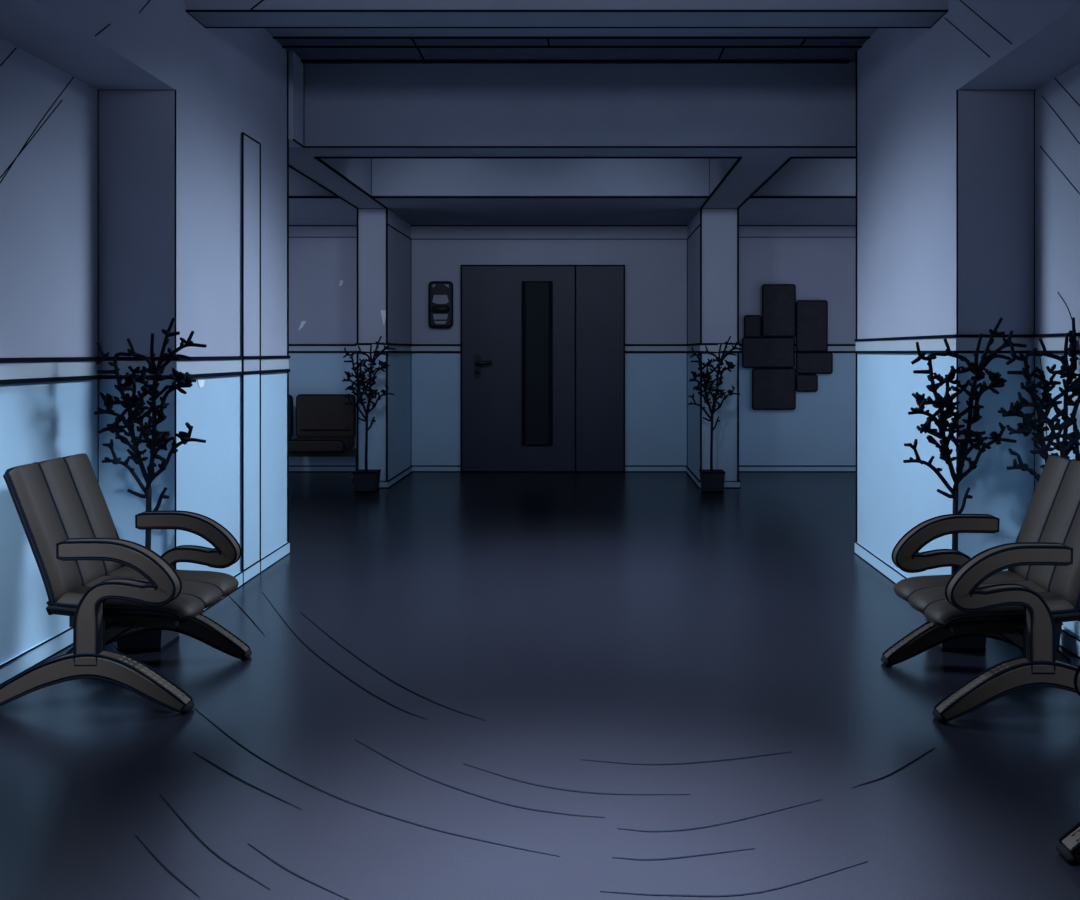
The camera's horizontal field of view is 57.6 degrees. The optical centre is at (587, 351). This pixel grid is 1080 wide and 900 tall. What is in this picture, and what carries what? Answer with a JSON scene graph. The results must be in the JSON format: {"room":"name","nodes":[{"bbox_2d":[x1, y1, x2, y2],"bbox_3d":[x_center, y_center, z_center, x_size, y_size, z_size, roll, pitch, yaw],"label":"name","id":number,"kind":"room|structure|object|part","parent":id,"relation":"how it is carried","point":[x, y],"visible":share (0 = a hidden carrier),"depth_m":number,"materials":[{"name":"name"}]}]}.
{"room":"hospital interior","nodes":[
{"label":"hospital interior","id":0,"kind":"room"},
{"bbox_2d":[0,0,288,663],"bbox_3d":[-2.252,-0.300,1.954,0.897,3.020,7.907,0,0,0],"label":"wall","id":1,"kind":"structure","parent":0,"point":[122,122],"depth_m":4.30,"materials":[{"name":"paint"}]},
{"bbox_2d":[0,356,289,384],"bbox_3d":[-1.971,0.070,2.000,0.358,0.098,7.800,0,0,0],"label":"trim","id":2,"kind":"structure","parent":1,"relation":"attached to","point":[31,369],"depth_m":4.29,"materials":[{"name":"paint"}]},
{"bbox_2d":[0,541,290,685],"bbox_3d":[-1.970,1.177,2.000,0.359,0.075,7.800,0,0,0],"label":"baseboard","id":3,"kind":"structure","parent":1,"relation":"attached to","point":[24,661],"depth_m":3.92,"materials":[{"name":"paint"}]},
{"bbox_2d":[197,380,204,387],"bbox_3d":[-1.808,0.149,4.578,0.004,0.038,0.083,0,0,0],"label":"paper scrap","id":4,"kind":"object","parent":1,"relation":"attached to","point":[200,382],"visible":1,"depth_m":4.57,"materials":[{"name":"white paper"}]},
{"bbox_2d":[240,132,261,583],"bbox_3d":[-1.799,0.033,5.235,0.022,2.354,0.280,0,0,0],"label":"trim","id":5,"kind":"structure","parent":1,"relation":"attached to","point":[250,149],"depth_m":5.22,"materials":[{"name":"paint"}]},
{"bbox_2d":[289,51,303,147],"bbox_3d":[-2.235,-1.543,6.012,0.929,0.534,0.224,0,0,0],"label":"trim","id":6,"kind":"structure","parent":1,"relation":"attached to","point":[296,67],"depth_m":5.97,"materials":[{"name":"paint"}]},
{"bbox_2d":[185,0,947,27],"bbox_3d":[-0.095,-1.670,4.520,3.437,0.279,0.229,0,0,0],"label":"ceiling","id":7,"kind":"structure","parent":1,"relation":"attached to","point":[209,13],"depth_m":4.43,"materials":[{"name":"paint"}]},
{"bbox_2d":[0,472,1079,899],"bbox_3d":[0.000,1.258,4.100,10.000,0.104,12.600,0,0,0],"label":"floor","id":8,"kind":"structure","parent":0,"point":[452,685],"depth_m":3.16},
{"bbox_2d":[0,453,251,714],"bbox_3d":[-1.692,0.799,3.580,0.713,0.820,0.633,0,0,0],"label":"chair","id":9,"kind":"object","parent":8,"relation":"on","point":[110,588],"visible":1,"depth_m":3.35,"materials":[{"name":"black leather"}]},
{"bbox_3d":[-1.892,0.628,3.580,0.210,0.478,0.520,0,0,0],"label":"backrest","id":10,"kind":"part","parent":9,"relation":"part of","materials":[{"name":"black leather"}]},
{"bbox_3d":[-1.575,0.839,3.295,0.399,0.420,0.058,0,0,0],"label":"armrest","id":11,"kind":"part","parent":9,"relation":"part of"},
{"bbox_3d":[-1.597,0.876,3.580,0.491,0.104,0.519,0,0,0],"label":"seat","id":12,"kind":"part","parent":9,"relation":"part of","materials":[{"name":"black leather"}]},
{"bbox_3d":[-1.575,0.839,3.865,0.399,0.420,0.058,0,0,0],"label":"armrest","id":13,"kind":"part","parent":9,"relation":"part of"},
{"bbox_2d":[94,317,206,650],"bbox_3d":[-1.788,0.535,4.043,0.470,1.350,0.222,0,0,0],"label":"potted plant","id":14,"kind":"object","parent":8,"relation":"on","point":[157,640],"visible":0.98,"depth_m":4.01,"materials":[{"name":"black plant"}]},
{"bbox_3d":[-1.814,1.122,4.049,0.208,0.177,0.208,0,0,0],"label":"pot","id":15,"kind":"part","parent":14,"relation":"part of","materials":[{"name":"black"}]},
{"bbox_2d":[289,394,356,479],"bbox_3d":[-2.870,0.811,9.445,1.360,0.794,0.490,0,0,0],"label":"bench","id":16,"kind":"object","parent":8,"relation":"on","point":[325,426],"visible":0.45,"depth_m":9.62,"materials":[{"name":"black leather"}]},
{"bbox_3d":[-3.197,0.632,9.650,0.586,0.436,0.081,0,0,0],"label":"backrest","id":17,"kind":"part","parent":16,"relation":"part of","materials":[{"name":"black leather"}]},
{"bbox_3d":[-2.578,0.887,9.420,0.584,0.124,0.440,0,0,0],"label":"seat","id":18,"kind":"part","parent":16,"relation":"part of","materials":[{"name":"black leather"}]},
{"bbox_3d":[-2.578,0.632,9.650,0.586,0.436,0.081,0,0,0],"label":"backrest","id":19,"kind":"part","parent":16,"relation":"part of","materials":[{"name":"black leather"}]},
{"bbox_2d":[342,336,395,491],"bbox_3d":[-1.898,0.535,8.523,0.470,1.350,0.222,0,0,0],"label":"potted plant","id":20,"kind":"object","parent":8,"relation":"on","point":[365,480],"visible":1,"depth_m":8.49,"materials":[{"name":"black plant"}]},
{"bbox_3d":[-1.924,1.122,8.529,0.208,0.177,0.208,0,0,0],"label":"pot","id":21,"kind":"part","parent":20,"relation":"part of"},
{"bbox_2d":[688,336,742,491],"bbox_3d":[1.107,0.535,8.523,0.470,1.350,0.222,0,0,0],"label":"potted plant","id":22,"kind":"object","parent":8,"relation":"on","point":[711,480],"visible":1,"depth_m":8.49,"materials":[{"name":"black plant"}]},
{"bbox_3d":[1.081,1.122,8.529,0.208,0.177,0.208,0,0,0],"label":"pot","id":23,"kind":"part","parent":22,"relation":"part of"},
{"bbox_2d":[903,317,1026,650],"bbox_3d":[1.547,0.535,4.043,0.470,1.350,0.222,0,0,0],"label":"potted plant","id":24,"kind":"object","parent":8,"relation":"on","point":[966,643],"visible":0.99,"depth_m":4.01,"materials":[{"name":"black plant"}]},
{"bbox_3d":[1.521,1.122,4.049,0.208,0.177,0.208,0,0,0],"label":"pot","id":25,"kind":"part","parent":24,"relation":"part of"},
{"bbox_2d":[881,456,1079,723],"bbox_3d":[1.496,0.799,3.500,0.713,0.820,0.633,0,0,0],"label":"chair","id":26,"kind":"object","parent":8,"relation":"on","point":[1025,605],"visible":1,"depth_m":3.28,"materials":[{"name":"black leather"}]},
{"bbox_3d":[1.380,0.839,3.785,0.399,0.420,0.058,0,0,0],"label":"armrest","id":27,"kind":"part","parent":26,"relation":"part of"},
{"bbox_3d":[1.401,0.876,3.500,0.491,0.104,0.519,0,0,0],"label":"seat","id":28,"kind":"part","parent":26,"relation":"part of","materials":[{"name":"black leather"}]},
{"bbox_3d":[1.380,0.839,3.215,0.399,0.420,0.058,0,0,0],"label":"armrest","id":29,"kind":"part","parent":26,"relation":"part of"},
{"bbox_3d":[1.697,0.628,3.500,0.210,0.478,0.520,0,0,0],"label":"backrest","id":30,"kind":"part","parent":26,"relation":"part of","materials":[{"name":"black leather"}]},
{"bbox_2d":[998,318,1079,649],"bbox_3d":[1.790,0.536,3.925,0.323,1.347,0.257,0,0,0],"label":"potted plant","id":31,"kind":"object","parent":8,"relation":"on","point":[1065,447],"visible":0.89,"depth_m":3.86,"materials":[{"name":"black plant"}]},
{"bbox_3d":[1.841,1.147,3.989,0.128,0.127,0.128,0,0,0],"label":"pot","id":32,"kind":"part","parent":31,"relation":"part of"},
{"bbox_2d":[1056,665,1079,865],"bbox_3d":[1.486,0.799,2.050,0.713,0.820,0.633,0,0,0],"label":"chair","id":33,"kind":"object","parent":8,"relation":"on","point":[1068,847],"visible":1,"depth_m":2.34,"materials":[{"name":"brown plastic"}]},
{"bbox_3d":[1.370,0.839,2.335,0.399,0.420,0.058,0,0,0],"label":"armrest","id":34,"kind":"part","parent":33,"relation":"part of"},
{"bbox_2d":[264,28,877,63],"bbox_3d":[0.000,-1.877,3.950,10.000,0.166,12.300,0,0,0],"label":"ceiling","id":35,"kind":"structure","parent":0,"point":[311,45],"depth_m":5.75,"materials":[{"name":"paint"}]},
{"bbox_2d":[289,208,855,480],"bbox_3d":[-0.100,-0.300,9.406,9.000,3.020,1.388,0,0,0],"label":"wall","id":36,"kind":"structure","parent":0,"point":[697,281],"depth_m":9.90,"materials":[{"name":"paint"}]},
{"bbox_2d":[298,321,305,330],"bbox_3d":[-2.887,-0.263,9.898,0.086,0.101,0.004,0,0,0],"label":"paper scrap","id":37,"kind":"object","parent":36,"relation":"attached to","point":[302,322],"visible":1,"depth_m":9.90,"materials":[{"name":"white paper"}]},
{"bbox_2d":[289,343,459,352],"bbox_3d":[-2.841,-0.035,9.305,3.117,0.090,1.192,0,0,0],"label":"trim","id":38,"kind":"structure","parent":36,"relation":"attached to","point":[365,347],"depth_m":9.88,"materials":[{"name":"paint"}]},
{"bbox_2d":[289,465,459,487],"bbox_3d":[-2.841,1.181,9.302,3.117,0.074,1.197,0,0,0],"label":"baseboard","id":39,"kind":"structure","parent":36,"relation":"attached to","point":[292,468],"depth_m":9.88,"materials":[{"name":"paint"}]},
{"bbox_2d":[381,310,385,323],"bbox_3d":[-1.820,-0.302,8.718,0.053,0.142,0.004,0,0,0],"label":"paper scrap","id":40,"kind":"object","parent":36,"relation":"attached to","point":[383,312],"visible":1,"depth_m":8.72,"materials":[{"name":"white paper"}]},
{"bbox_2d":[428,281,452,327],"bbox_3d":[-1.478,-0.476,9.833,0.250,0.470,0.133,0,0,0],"label":"wall dispenser","id":41,"kind":"object","parent":36,"relation":"attached to","point":[440,293],"visible":1,"depth_m":9.82,"materials":[{"name":"black plastic"}]},
{"bbox_2d":[460,265,624,471],"bbox_3d":[-0.455,0.166,9.833,1.657,2.089,0.134,0,0,0],"label":"door","id":42,"kind":"structure","parent":36,"relation":"in","point":[542,347],"depth_m":9.85,"materials":[{"name":"paint"}]},
{"bbox_3d":[-1.050,0.146,9.808,0.181,0.230,0.084,0,0,0],"label":"handle","id":43,"kind":"part","parent":42,"relation":"part of","materials":[{"name":"black plastic"}]},
{"bbox_3d":[-0.510,0.111,9.844,0.273,1.636,0.012,0,0,0],"label":"vision panel","id":44,"kind":"part","parent":42,"relation":"part of","materials":[{"name":"black glass"}]},
{"bbox_3d":[-0.510,0.111,9.834,0.309,1.643,0.037,0,0,0],"label":"panel frame","id":45,"kind":"part","parent":42,"relation":"part of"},
{"bbox_2d":[289,62,855,224],"bbox_3d":[-0.100,-1.540,8.008,8.600,0.539,3.785,0,0,0],"label":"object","id":46,"kind":"structure","parent":36,"relation":"attached to","point":[427,144],"depth_m":6.12,"materials":[{"name":"paint"}]},
{"bbox_2d":[625,465,855,487],"bbox_3d":[2.287,1.181,9.301,3.826,0.074,1.198,0,0,0],"label":"baseboard","id":47,"kind":"structure","parent":36,"relation":"attached to","point":[628,468],"depth_m":9.88,"materials":[{"name":"paint"}]},
{"bbox_2d":[625,343,855,352],"bbox_3d":[2.287,-0.035,9.305,3.826,0.090,1.193,0,0,0],"label":"trim","id":48,"kind":"structure","parent":36,"relation":"attached to","point":[697,347],"depth_m":9.88,"materials":[{"name":"paint"}]},
{"bbox_2d":[744,315,761,336],"bbox_3d":[1.660,-0.257,9.880,0.180,0.230,0.041,0,0,0],"label":"wall panel","id":49,"kind":"object","parent":36,"relation":"attached to","point":[752,323],"visible":1,"depth_m":9.86,"materials":[{"name":"grey fabric"}]},
{"bbox_2d":[742,337,794,367],"bbox_3d":[1.812,0.005,9.870,0.531,0.310,0.061,0,0,0],"label":"wall panel","id":50,"kind":"object","parent":36,"relation":"attached to","point":[757,352],"visible":1,"depth_m":9.84,"materials":[{"name":"grey fabric"}]},
{"bbox_2d":[752,368,795,409],"bbox_3d":[1.868,0.371,9.870,0.441,0.421,0.061,0,0,0],"label":"wall panel","id":51,"kind":"object","parent":36,"relation":"attached to","point":[772,388],"visible":1,"depth_m":9.84,"materials":[{"name":"grey fabric"}]},
{"bbox_2d":[762,284,795,336],"bbox_3d":[1.918,-0.417,9.870,0.340,0.531,0.061,0,0,0],"label":"wall panel","id":52,"kind":"object","parent":36,"relation":"attached to","point":[778,300],"visible":1,"depth_m":9.84,"materials":[{"name":"grey fabric"}]},
{"bbox_2d":[796,374,817,391],"bbox_3d":[2.202,0.312,9.877,0.220,0.180,0.046,0,0,0],"label":"wall panel","id":53,"kind":"object","parent":36,"relation":"attached to","point":[804,382],"visible":1,"depth_m":9.86,"materials":[{"name":"grey fabric"}]},
{"bbox_2d":[796,300,827,351],"bbox_3d":[2.250,-0.261,9.872,0.320,0.521,0.056,0,0,0],"label":"wall panel","id":54,"kind":"object","parent":36,"relation":"attached to","point":[811,315],"visible":1,"depth_m":9.85,"materials":[{"name":"grey fabric"}]},
{"bbox_2d":[796,352,832,373],"bbox_3d":[2.277,0.111,9.874,0.371,0.220,0.051,0,0,0],"label":"wall panel","id":55,"kind":"object","parent":36,"relation":"attached to","point":[806,362],"visible":1,"depth_m":9.85,"materials":[{"name":"grey fabric"}]},
{"bbox_2d":[856,0,1079,637],"bbox_3d":[2.107,-0.300,1.954,0.987,3.020,7.907,0,0,0],"label":"wall","id":56,"kind":"structure","parent":0,"point":[968,123],"depth_m":4.30,"materials":[{"name":"paint"}]},
{"bbox_2d":[854,333,1079,353],"bbox_3d":[1.782,-0.035,2.000,0.356,0.083,7.800,0,0,0],"label":"trim","id":57,"kind":"structure","parent":56,"relation":"attached to","point":[958,343],"depth_m":4.29,"materials":[{"name":"paint"}]},
{"bbox_2d":[854,541,1079,657],"bbox_3d":[1.780,1.177,2.000,0.359,0.075,7.800,0,0,0],"label":"baseboard","id":58,"kind":"structure","parent":56,"relation":"attached to","point":[1069,642],"depth_m":5.18,"materials":[{"name":"paint"}]}
]}

